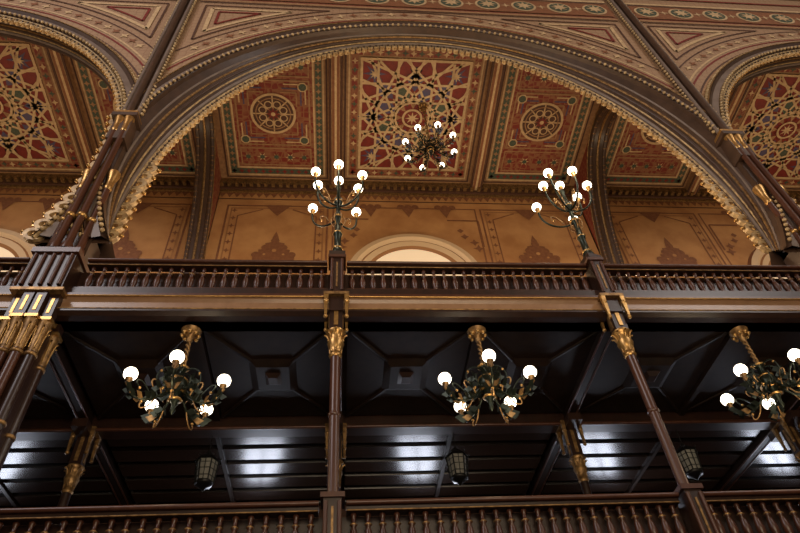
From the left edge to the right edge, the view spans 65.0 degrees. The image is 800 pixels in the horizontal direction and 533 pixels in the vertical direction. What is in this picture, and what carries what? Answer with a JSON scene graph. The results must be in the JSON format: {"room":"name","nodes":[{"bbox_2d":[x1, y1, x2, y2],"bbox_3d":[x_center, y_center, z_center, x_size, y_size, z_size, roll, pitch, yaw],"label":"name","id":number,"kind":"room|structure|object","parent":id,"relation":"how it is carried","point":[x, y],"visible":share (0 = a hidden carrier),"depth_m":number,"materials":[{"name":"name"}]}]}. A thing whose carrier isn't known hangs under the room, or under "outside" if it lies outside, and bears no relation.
{"room":"house of worship","nodes":[
{"label":"house of worship","id":0,"kind":"room"},
{"bbox_2d":[0,272,799,507],"bbox_3d":[2.354,3.136,13.820,51.470,1.349,7.368,1,-47,-5],"label":"balcony ceiling","id":1,"kind":"structure","parent":0,"point":[268,431],"depth_m":12.39,"materials":[{"name":"brown wood"}]},
{"bbox_2d":[0,257,30,285],"bbox_3d":[-8.624,0.134,10.709,4.220,0.704,0.254,1,-47,-5],"label":"balustrade","id":2,"kind":"object","parent":1,"relation":"on","point":[8,264],"visible":0.8,"depth_m":11.01,"materials":[{"name":"red wood"}]},
{"bbox_2d":[52,418,100,524],"bbox_3d":[-6.081,4.581,11.075,0.454,3.770,1.000,1,-47,-5],"label":"column","id":3,"kind":"structure","parent":1,"relation":"attached to","point":[88,441],"depth_m":12.01,"materials":[{"name":"gold metal"}]},
{"bbox_2d":[122,325,230,430],"bbox_3d":[-3.444,1.609,9.906,1.580,1.659,1.514,7,-48,-11],"label":"chandelier","id":4,"kind":"object","parent":1,"relation":"hanging from","point":[176,385],"visible":1,"depth_m":9.61,"materials":[{"name":"gold metal"}]},
{"bbox_2d":[78,258,326,287],"bbox_3d":[-3.426,0.186,11.185,4.220,0.704,0.254,1,-47,-5],"label":"balustrade","id":5,"kind":"object","parent":1,"relation":"on","point":[114,265],"visible":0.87,"depth_m":11.24,"materials":[{"name":"red wood"}]},
{"bbox_2d":[194,436,221,491],"bbox_3d":[-3.780,3.816,12.352,0.550,1.320,0.476,1,-47,-5],"label":"hanging lantern","id":6,"kind":"object","parent":1,"relation":"hanging from","point":[207,464],"visible":1,"depth_m":12.07,"materials":[{"name":"black metal"}]},
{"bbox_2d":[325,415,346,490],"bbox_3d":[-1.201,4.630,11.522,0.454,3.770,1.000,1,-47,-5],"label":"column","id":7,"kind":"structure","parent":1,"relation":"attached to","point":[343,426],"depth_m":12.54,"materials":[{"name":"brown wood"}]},
{"bbox_2d":[443,433,468,485],"bbox_3d":[1.149,3.865,12.804,0.550,1.320,0.476,1,-47,-5],"label":"hanging lantern","id":8,"kind":"object","parent":1,"relation":"hanging from","point":[456,460],"visible":0.98,"depth_m":12.52,"materials":[{"name":"black metal"}]},
{"bbox_2d":[347,261,588,289],"bbox_3d":[1.294,0.233,11.617,4.540,0.704,0.254,1,-47,-5],"label":"balustrade","id":9,"kind":"object","parent":1,"relation":"on","point":[353,267],"visible":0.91,"depth_m":11.67,"materials":[{"name":"red wood"}]},
{"bbox_2d":[438,325,536,426],"bbox_3d":[1.388,1.657,10.349,1.580,1.659,1.514,-4,-47,-1],"label":"chandelier","id":10,"kind":"object","parent":1,"relation":"hanging from","point":[488,383],"visible":1,"depth_m":10.02,"materials":[{"name":"gold metal"}]},
{"bbox_2d":[556,412,596,510],"bbox_3d":[3.678,4.679,11.969,0.454,3.770,1.000,1,-47,-5],"label":"column","id":11,"kind":"structure","parent":1,"relation":"attached to","point":[566,433],"depth_m":12.90,"materials":[{"name":"gold metal"}]},
{"bbox_2d":[676,430,703,480],"bbox_3d":[6.029,3.914,13.251,0.550,1.320,0.476,1,-47,-5],"label":"hanging lantern","id":12,"kind":"object","parent":1,"relation":"hanging from","point":[688,456],"visible":0.84,"depth_m":12.96,"materials":[{"name":"black metal"}]},
{"bbox_2d":[604,264,799,291],"bbox_3d":[6.014,0.280,12.050,4.220,0.704,0.254,1,-47,-5],"label":"balustrade","id":13,"kind":"object","parent":1,"relation":"on","point":[677,271],"visible":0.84,"depth_m":12.09,"materials":[{"name":"red wood"}]},
{"bbox_2d":[721,325,799,422],"bbox_3d":[6.236,1.706,10.793,1.580,1.659,1.514,7,-48,-11],"label":"chandelier","id":14,"kind":"object","parent":1,"relation":"hanging from","point":[767,385],"visible":1,"depth_m":10.53,"materials":[{"name":"gold metal"}]},
{"bbox_2d":[768,410,799,462],"bbox_3d":[8.557,4.728,12.416,0.454,3.770,1.000,1,-47,-5],"label":"column","id":15,"kind":"structure","parent":1,"relation":"attached to","point":[787,431],"depth_m":13.48,"materials":[{"name":"brown wood"}]},
{"bbox_2d":[0,36,799,194],"bbox_3d":[0.336,-5.394,23.239,49.000,0.664,6.700,1,-47,-5],"label":"ceiling","id":16,"kind":"structure","parent":0,"point":[510,125],"depth_m":23.23,"materials":[{"name":"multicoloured paint"}]},
{"bbox_2d":[402,102,456,172],"bbox_3d":[0.931,-4.710,21.610,1.771,3.240,1.771,28,-55,-27],"label":"chandelier","id":17,"kind":"object","parent":16,"relation":"hanging from","point":[430,146],"visible":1,"depth_m":20.69,"materials":[{"name":"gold metal"}]},
{"bbox_2d":[0,173,799,525],"bbox_3d":[0.763,4.282,17.358,49.030,22.500,0.640,1,-47,-5],"label":"wall","id":18,"kind":"structure","parent":0,"point":[254,219],"depth_m":23.72,"materials":[{"name":"brown paint"}]},
{"bbox_2d":[0,228,34,271],"bbox_3d":[-14.066,0.523,19.755,5.000,5.500,0.200,1,-47,-5],"label":"window","id":19,"kind":"structure","parent":18,"relation":"in","point":[14,242],"depth_m":21.16,"materials":[{"name":"brown stone"}]},
{"bbox_2d":[344,234,481,275],"bbox_3d":[0.572,0.669,21.096,5.000,5.500,0.200,1,-47,-5],"label":"window","id":20,"kind":"structure","parent":18,"relation":"in","point":[385,247],"depth_m":22.41,"materials":[{"name":"brown stone"}]},
{"bbox_2d":[747,248,787,278],"bbox_3d":[15.210,0.816,22.437,5.000,5.500,0.200,1,-47,-5],"label":"window","id":21,"kind":"structure","parent":18,"relation":"in","point":[756,257],"depth_m":23.36,"materials":[{"name":"brown stone"}]},
{"bbox_2d":[0,0,799,264],"bbox_3d":[0.750,-5.642,18.202,45.490,15.900,0.572,1,-47,-5],"label":"wall","id":22,"kind":"structure","parent":0,"point":[700,36],"depth_m":20.38,"materials":[{"name":"paint"}]},
{"bbox_2d":[0,6,799,253],"bbox_3d":[0.905,-3.925,16.325,44.252,10.794,0.783,1,-47,-5],"label":"trim arch mouldings","id":23,"kind":"structure","parent":22,"relation":"attached to","point":[186,95],"depth_m":17.44,"materials":[{"name":"brown wood"}]},
{"bbox_2d":[97,103,795,278],"bbox_3d":[0.662,-1.338,18.686,15.355,12.329,6.439,1,-47,-5],"label":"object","id":24,"kind":"structure","parent":22,"relation":"attached to","point":[598,218],"depth_m":23.01,"materials":[{"name":"brown wood"}]},
{"bbox_2d":[0,505,799,532],"bbox_3d":[2.631,6.302,10.453,51.470,1.349,7.368,1,-47,-5],"label":"balustrade railing","id":25,"kind":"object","parent":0,"point":[461,518],"depth_m":8.36,"materials":[{"name":"brown wood"}]},
{"bbox_2d":[0,501,318,532],"bbox_3d":[-3.149,3.352,7.818,4.220,0.704,0.254,1,-47,-5],"label":"balustrade","id":26,"kind":"object","parent":25,"relation":"on","point":[158,513],"visible":1,"depth_m":7.96,"materials":[{"name":"red wood"}]},
{"bbox_2d":[346,492,685,532],"bbox_3d":[1.571,3.399,8.250,4.540,0.704,0.254,1,-47,-5],"label":"balustrade","id":27,"kind":"object","parent":25,"relation":"on","point":[578,503],"visible":1,"depth_m":8.34,"materials":[{"name":"red wood"}]},
{"bbox_2d":[702,489,799,532],"bbox_3d":[6.291,3.446,8.683,4.220,0.704,0.254,1,-47,-5],"label":"balustrade","id":28,"kind":"object","parent":25,"relation":"on","point":[787,497],"visible":0.94,"depth_m":8.65,"materials":[{"name":"red wood"}]},
{"bbox_2d":[607,0,799,278],"bbox_3d":[8.097,-5.521,18.562,0.755,16.320,0.790,1,-47,-5],"label":"shafts","id":29,"kind":"object","parent":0,"point":[731,141],"depth_m":15.68,"materials":[{"name":"brown wood"}]},
{"bbox_3d":[2.322,2.974,0.649,49.000,0.200,24.900,1,-47,-5],"label":"floor","id":30,"kind":"structure","parent":0,"visible":0},
{"bbox_2d":[0,246,89,470],"bbox_3d":[-5.747,3.412,7.562,0.855,10.220,0.732,1,-47,-5],"label":"pier","id":31,"kind":"object","parent":30,"relation":"on","point":[30,335],"visible":1,"depth_m":9.88,"materials":[{"name":"brown wood"}]},
{"bbox_2d":[45,0,196,271],"bbox_3d":[-6.541,-5.668,17.221,0.755,16.320,0.790,1,-47,-5],"label":"shafts","id":32,"kind":"object","parent":31,"relation":"on","point":[124,126],"depth_m":13.74,"materials":[{"name":"brown wood"}]},
{"bbox_2d":[320,254,349,532],"bbox_3d":[-0.862,3.396,7.955,0.454,10.230,0.454,1,-47,-5],"label":"column","id":33,"kind":"structure","parent":30,"relation":"on","point":[332,501],"depth_m":9.58,"materials":[{"name":"brown wood"}]},
{"bbox_2d":[308,160,366,253],"bbox_3d":[-1.264,-1.058,12.604,1.240,2.650,1.080,1,-47,-5],"label":"candelabrum","id":34,"kind":"object","parent":33,"relation":"on","point":[338,164],"visible":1,"depth_m":12.89,"materials":[{"name":"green metal"}]},
{"bbox_2d":[584,257,719,532],"bbox_3d":[4.017,3.445,8.402,0.454,10.230,0.454,1,-47,-5],"label":"column","id":35,"kind":"structure","parent":30,"relation":"on","point":[697,516],"depth_m":9.87,"materials":[{"name":"brown wood"}]},
{"bbox_2d":[532,166,600,262],"bbox_3d":[3.631,-1.011,13.050,1.240,2.650,1.080,11,-49,-15],"label":"candelabrum","id":36,"kind":"object","parent":35,"relation":"on","point":[574,220],"visible":1,"depth_m":13.33,"materials":[{"name":"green metal"}]}
]}

